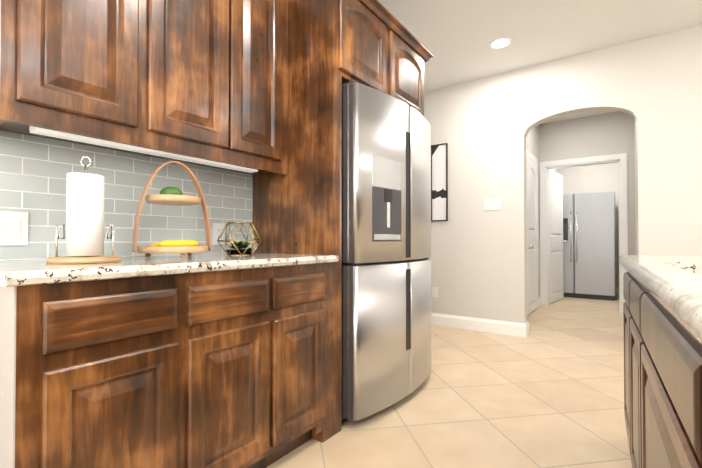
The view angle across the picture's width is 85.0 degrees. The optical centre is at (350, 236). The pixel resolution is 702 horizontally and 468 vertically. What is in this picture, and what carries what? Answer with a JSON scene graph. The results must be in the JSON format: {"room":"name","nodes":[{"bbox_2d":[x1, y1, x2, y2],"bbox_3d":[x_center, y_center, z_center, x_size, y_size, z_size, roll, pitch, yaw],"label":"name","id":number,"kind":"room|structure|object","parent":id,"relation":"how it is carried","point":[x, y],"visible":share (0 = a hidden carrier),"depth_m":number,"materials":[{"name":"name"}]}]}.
{"room":"kitchen","nodes":[
{"label":"kitchen","id":0,"kind":"room"},
{"bbox_2d":[7,253,225,260],"bbox_3d":[-1.311,-0.373,1.667,0.450,2.740,7.440,0,-1,35],"label":"wall","id":1,"kind":"structure","parent":0,"point":[130,256],"depth_m":1.73,"materials":[{"name":"white paint"}]},
{"bbox_2d":[0,130,252,260],"bbox_3d":[-1.210,-0.145,1.411,0.006,0.466,2.144,0,-1,35],"label":"tile backsplash","id":2,"kind":"structure","parent":1,"relation":"attached to","point":[34,170],"depth_m":1.67,"materials":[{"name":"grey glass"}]},
{"bbox_2d":[0,211,27,244],"bbox_3d":[-1.232,-0.028,1.367,0.008,0.122,0.126,0,-1,35],"label":"switch plate","id":3,"kind":"object","parent":2,"relation":"attached to","point":[13,228],"visible":1,"depth_m":1.38,"materials":[{"name":"white plastic"}]},
{"bbox_2d":[213,223,224,244],"bbox_3d":[-0.719,-0.012,2.087,0.008,0.117,0.073,0,-1,35],"label":"outlet","id":4,"kind":"object","parent":2,"relation":"attached to","point":[218,228],"visible":0.73,"depth_m":2.08,"materials":[{"name":"white plastic"}]},
{"bbox_2d":[0,0,287,174],"bbox_3d":[-0.809,-0.842,1.711,0.318,0.998,1.203,0,-1,35],"label":"upper cabinet","id":5,"kind":"object","parent":1,"relation":"attached to","point":[204,79],"visible":1,"depth_m":1.51,"materials":[{"name":"brown wood"}]},
{"bbox_2d":[29,126,257,172],"bbox_3d":[-0.773,-0.355,1.627,0.070,0.035,0.920,0,-1,35],"label":"under-cabinet light","id":6,"kind":"object","parent":5,"relation":"attached to","point":[61,135],"visible":0.6,"depth_m":1.49,"materials":[{"name":"white"}]},
{"bbox_2d":[266,295,631,467],"bbox_3d":[1.917,1.025,1.967,5.700,0.050,11.900,0,-1,35],"label":"floor","id":7,"kind":"structure","parent":0,"point":[547,391],"depth_m":2.23,"materials":[{"name":"beige tile"}]},
{"bbox_2d":[0,262,332,467],"bbox_3d":[-0.690,0.561,1.590,0.633,0.870,1.236,0,-1,35],"label":"base cabinet","id":8,"kind":"object","parent":7,"relation":"on","point":[225,369],"visible":1,"depth_m":1.21,"materials":[{"name":"brown wood"}]},
{"bbox_2d":[0,253,338,286],"bbox_3d":[-0.688,0.108,1.578,0.649,0.035,1.256,0,-1,35],"label":"countertop","id":9,"kind":"structure","parent":8,"relation":"on","point":[24,272],"depth_m":1.20,"materials":[{"name":"stone"}]},
{"bbox_2d":[46,156,120,263],"bbox_3d":[-0.888,-0.091,1.283,0.206,0.354,0.206,0,-1,35],"label":"paper towel holder","id":10,"kind":"object","parent":9,"relation":"on","point":[85,217],"visible":0.98,"depth_m":1.24,"materials":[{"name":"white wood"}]},
{"bbox_2d":[132,161,210,257],"bbox_3d":[-0.742,-0.111,1.609,0.270,0.403,0.308,0,-1,35],"label":"tiered stand","id":11,"kind":"object","parent":9,"relation":"on","point":[171,199],"visible":0.96,"depth_m":1.53,"materials":[{"name":"brown wood"}]},
{"bbox_2d":[160,187,182,194],"bbox_3d":[-0.752,-0.177,1.604,0.075,0.059,0.082,0,-1,35],"label":"avocado","id":12,"kind":"object","parent":11,"relation":"on","point":[172,190],"visible":0.56,"depth_m":1.58,"materials":[{"name":"green food"}]},
{"bbox_2d":[150,240,199,246],"bbox_3d":[-0.730,0.037,1.603,0.115,0.041,0.171,0,-1,35],"label":"bananas","id":13,"kind":"object","parent":11,"relation":"on","point":[173,243],"visible":0.69,"depth_m":1.56,"materials":[{"name":"yellow food"}]},
{"bbox_2d":[217,222,260,254],"bbox_3d":[-0.555,0.015,1.912,0.215,0.163,0.187,0,-1,35],"label":"terrarium","id":14,"kind":"object","parent":9,"relation":"on","point":[238,238],"visible":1,"depth_m":1.85,"materials":[{"name":"clear glass"}]},
{"bbox_2d":[253,0,433,435],"bbox_3d":[0.011,-0.163,2.548,0.674,2.340,1.122,0,-1,35],"label":"surround","id":15,"kind":"object","parent":7,"relation":"on","point":[334,46],"visible":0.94,"depth_m":2.06,"materials":[{"name":"brown wood"}]},
{"bbox_2d":[342,80,430,422],"bbox_3d":[0.051,0.101,2.526,0.741,1.812,0.945,0,-1,35],"label":"fridge","id":16,"kind":"object","parent":7,"relation":"on","point":[386,250],"visible":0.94,"depth_m":2.10,"materials":[{"name":"silver metal"}]},
{"bbox_2d":[563,192,615,300],"bbox_3d":[4.101,0.170,6.741,0.910,1.770,0.806,0,-1,35],"label":"fridge","id":17,"kind":"object","parent":7,"relation":"on","point":[589,247],"visible":0.85,"depth_m":6.40,"materials":[{"name":"silver metal"}]},
{"bbox_2d":[623,275,701,467],"bbox_3d":[0.864,0.552,0.220,1.000,0.856,3.368,0,-1,33],"label":"kitchen island","id":18,"kind":"object","parent":7,"relation":"on","point":[663,380],"depth_m":0.82,"materials":[{"name":"wood"}]},
{"bbox_2d":[619,255,701,366],"bbox_3d":[0.867,0.100,0.212,1.050,0.048,3.420,0,-1,33],"label":"island countertop","id":19,"kind":"structure","parent":18,"relation":"on","point":[672,285],"depth_m":0.72,"materials":[{"name":"white stone"}]},
{"bbox_2d":[377,0,701,123],"bbox_3d":[1.917,-1.764,1.999,5.700,0.050,11.900,0,-1,35],"label":"ceiling","id":20,"kind":"structure","parent":0,"point":[455,38],"depth_m":3.17,"materials":[{"name":"white paint"}]},
{"bbox_2d":[489,37,511,48],"bbox_3d":[1.334,-1.719,3.421,0.190,0.007,0.190,0,-1,35],"label":"recessed light","id":21,"kind":"object","parent":20,"relation":"in","point":[500,43],"visible":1,"depth_m":3.42,"materials":[{"name":"white"}]},
{"bbox_2d":[526,125,557,296],"bbox_3d":[2.853,-0.325,5.883,0.100,2.740,4.260,0,-1,35],"label":"wall","id":22,"kind":"structure","parent":0,"point":[532,142],"depth_m":5.69,"materials":[{"name":"white paint"}]},
{"bbox_2d":[526,155,537,315],"bbox_3d":[2.479,-0.006,5.188,0.089,2.070,0.716,0,-1,35],"label":"hall door","id":23,"kind":"structure","parent":22,"relation":"in","point":[531,198],"depth_m":5.17,"materials":[{"name":"white wood"}]},
{"bbox_2d":[526,149,537,308],"bbox_3d":[2.451,-0.042,5.208,0.020,2.158,0.876,0,-1,35],"label":"door frame","id":24,"kind":"structure","parent":22,"relation":"attached to","point":[531,156],"depth_m":5.51,"materials":[{"name":"white wood"}]},
{"bbox_2d":[424,25,701,323],"bbox_3d":[2.886,-0.356,3.171,5.300,2.740,0.120,0,-1,35],"label":"wall","id":25,"kind":"structure","parent":0,"point":[484,126],"depth_m":3.90,"materials":[{"name":"white paint"}]},
{"bbox_2d":[432,287,437,296],"bbox_3d":[0.974,0.650,4.442,0.073,0.117,0.008,0,-1,35],"label":"outlet","id":26,"kind":"object","parent":25,"relation":"attached to","point":[434,291],"visible":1,"depth_m":4.44,"materials":[{"name":"white plastic"}]},
{"bbox_2d":[431,143,447,220],"bbox_3d":[1.017,-0.615,4.417,0.197,0.887,0.022,0,-1,35],"label":"framed artwork","id":27,"kind":"object","parent":25,"relation":"attached to","point":[439,182],"visible":0.92,"depth_m":4.41,"materials":[{"name":"black plastic"}]},
{"bbox_2d":[484,198,500,210],"bbox_3d":[1.505,-0.338,4.075,0.175,0.125,0.008,0,-1,35],"label":"switch plate","id":28,"kind":"object","parent":25,"relation":"attached to","point":[492,204],"visible":1,"depth_m":4.07,"materials":[{"name":"white plastic"}]},
{"bbox_2d":[431,287,618,336],"bbox_3d":[4.033,0.966,4.870,5.160,0.135,4.276,0,-1,35],"label":"baseboard","id":29,"kind":"structure","parent":25,"relation":"attached to","point":[494,326],"depth_m":4.13,"materials":[{"name":"white wood"}]},
{"bbox_2d":[539,111,634,254],"bbox_3d":[3.361,-0.329,5.509,1.160,2.740,0.120,0,-1,35],"label":"wall","id":30,"kind":"structure","parent":0,"point":[601,134],"depth_m":5.38,"materials":[{"name":"white paint"}]},
{"bbox_2d":[548,169,566,303],"bbox_3d":[3.314,0.006,6.160,0.194,2.065,0.869,0,-1,35],"label":"room door","id":31,"kind":"structure","parent":30,"relation":"in","point":[555,214],"depth_m":6.13,"materials":[{"name":"white wood"}]},
{"bbox_2d":[540,153,627,312],"bbox_3d":[3.324,-0.038,5.519,1.071,2.158,0.143,0,-1,35],"label":"door frame","id":32,"kind":"structure","parent":30,"relation":"attached to","point":[620,159],"depth_m":5.54,"materials":[{"name":"white wood"}]},
{"bbox_2d":[558,163,618,286],"bbox_3d":[4.567,-0.310,7.203,1.160,2.740,0.120,0,-1,35],"label":"wall","id":33,"kind":"structure","parent":0,"point":[592,178],"depth_m":7.14,"materials":[{"name":"white paint"}]},
{"bbox_2d":[634,118,637,254],"bbox_3d":[3.884,-0.333,5.149,0.110,2.740,4.260,0,-1,35],"label":"wall","id":34,"kind":"structure","parent":0,"point":[636,196],"depth_m":4.60,"materials":[{"name":"white paint"}]}
]}

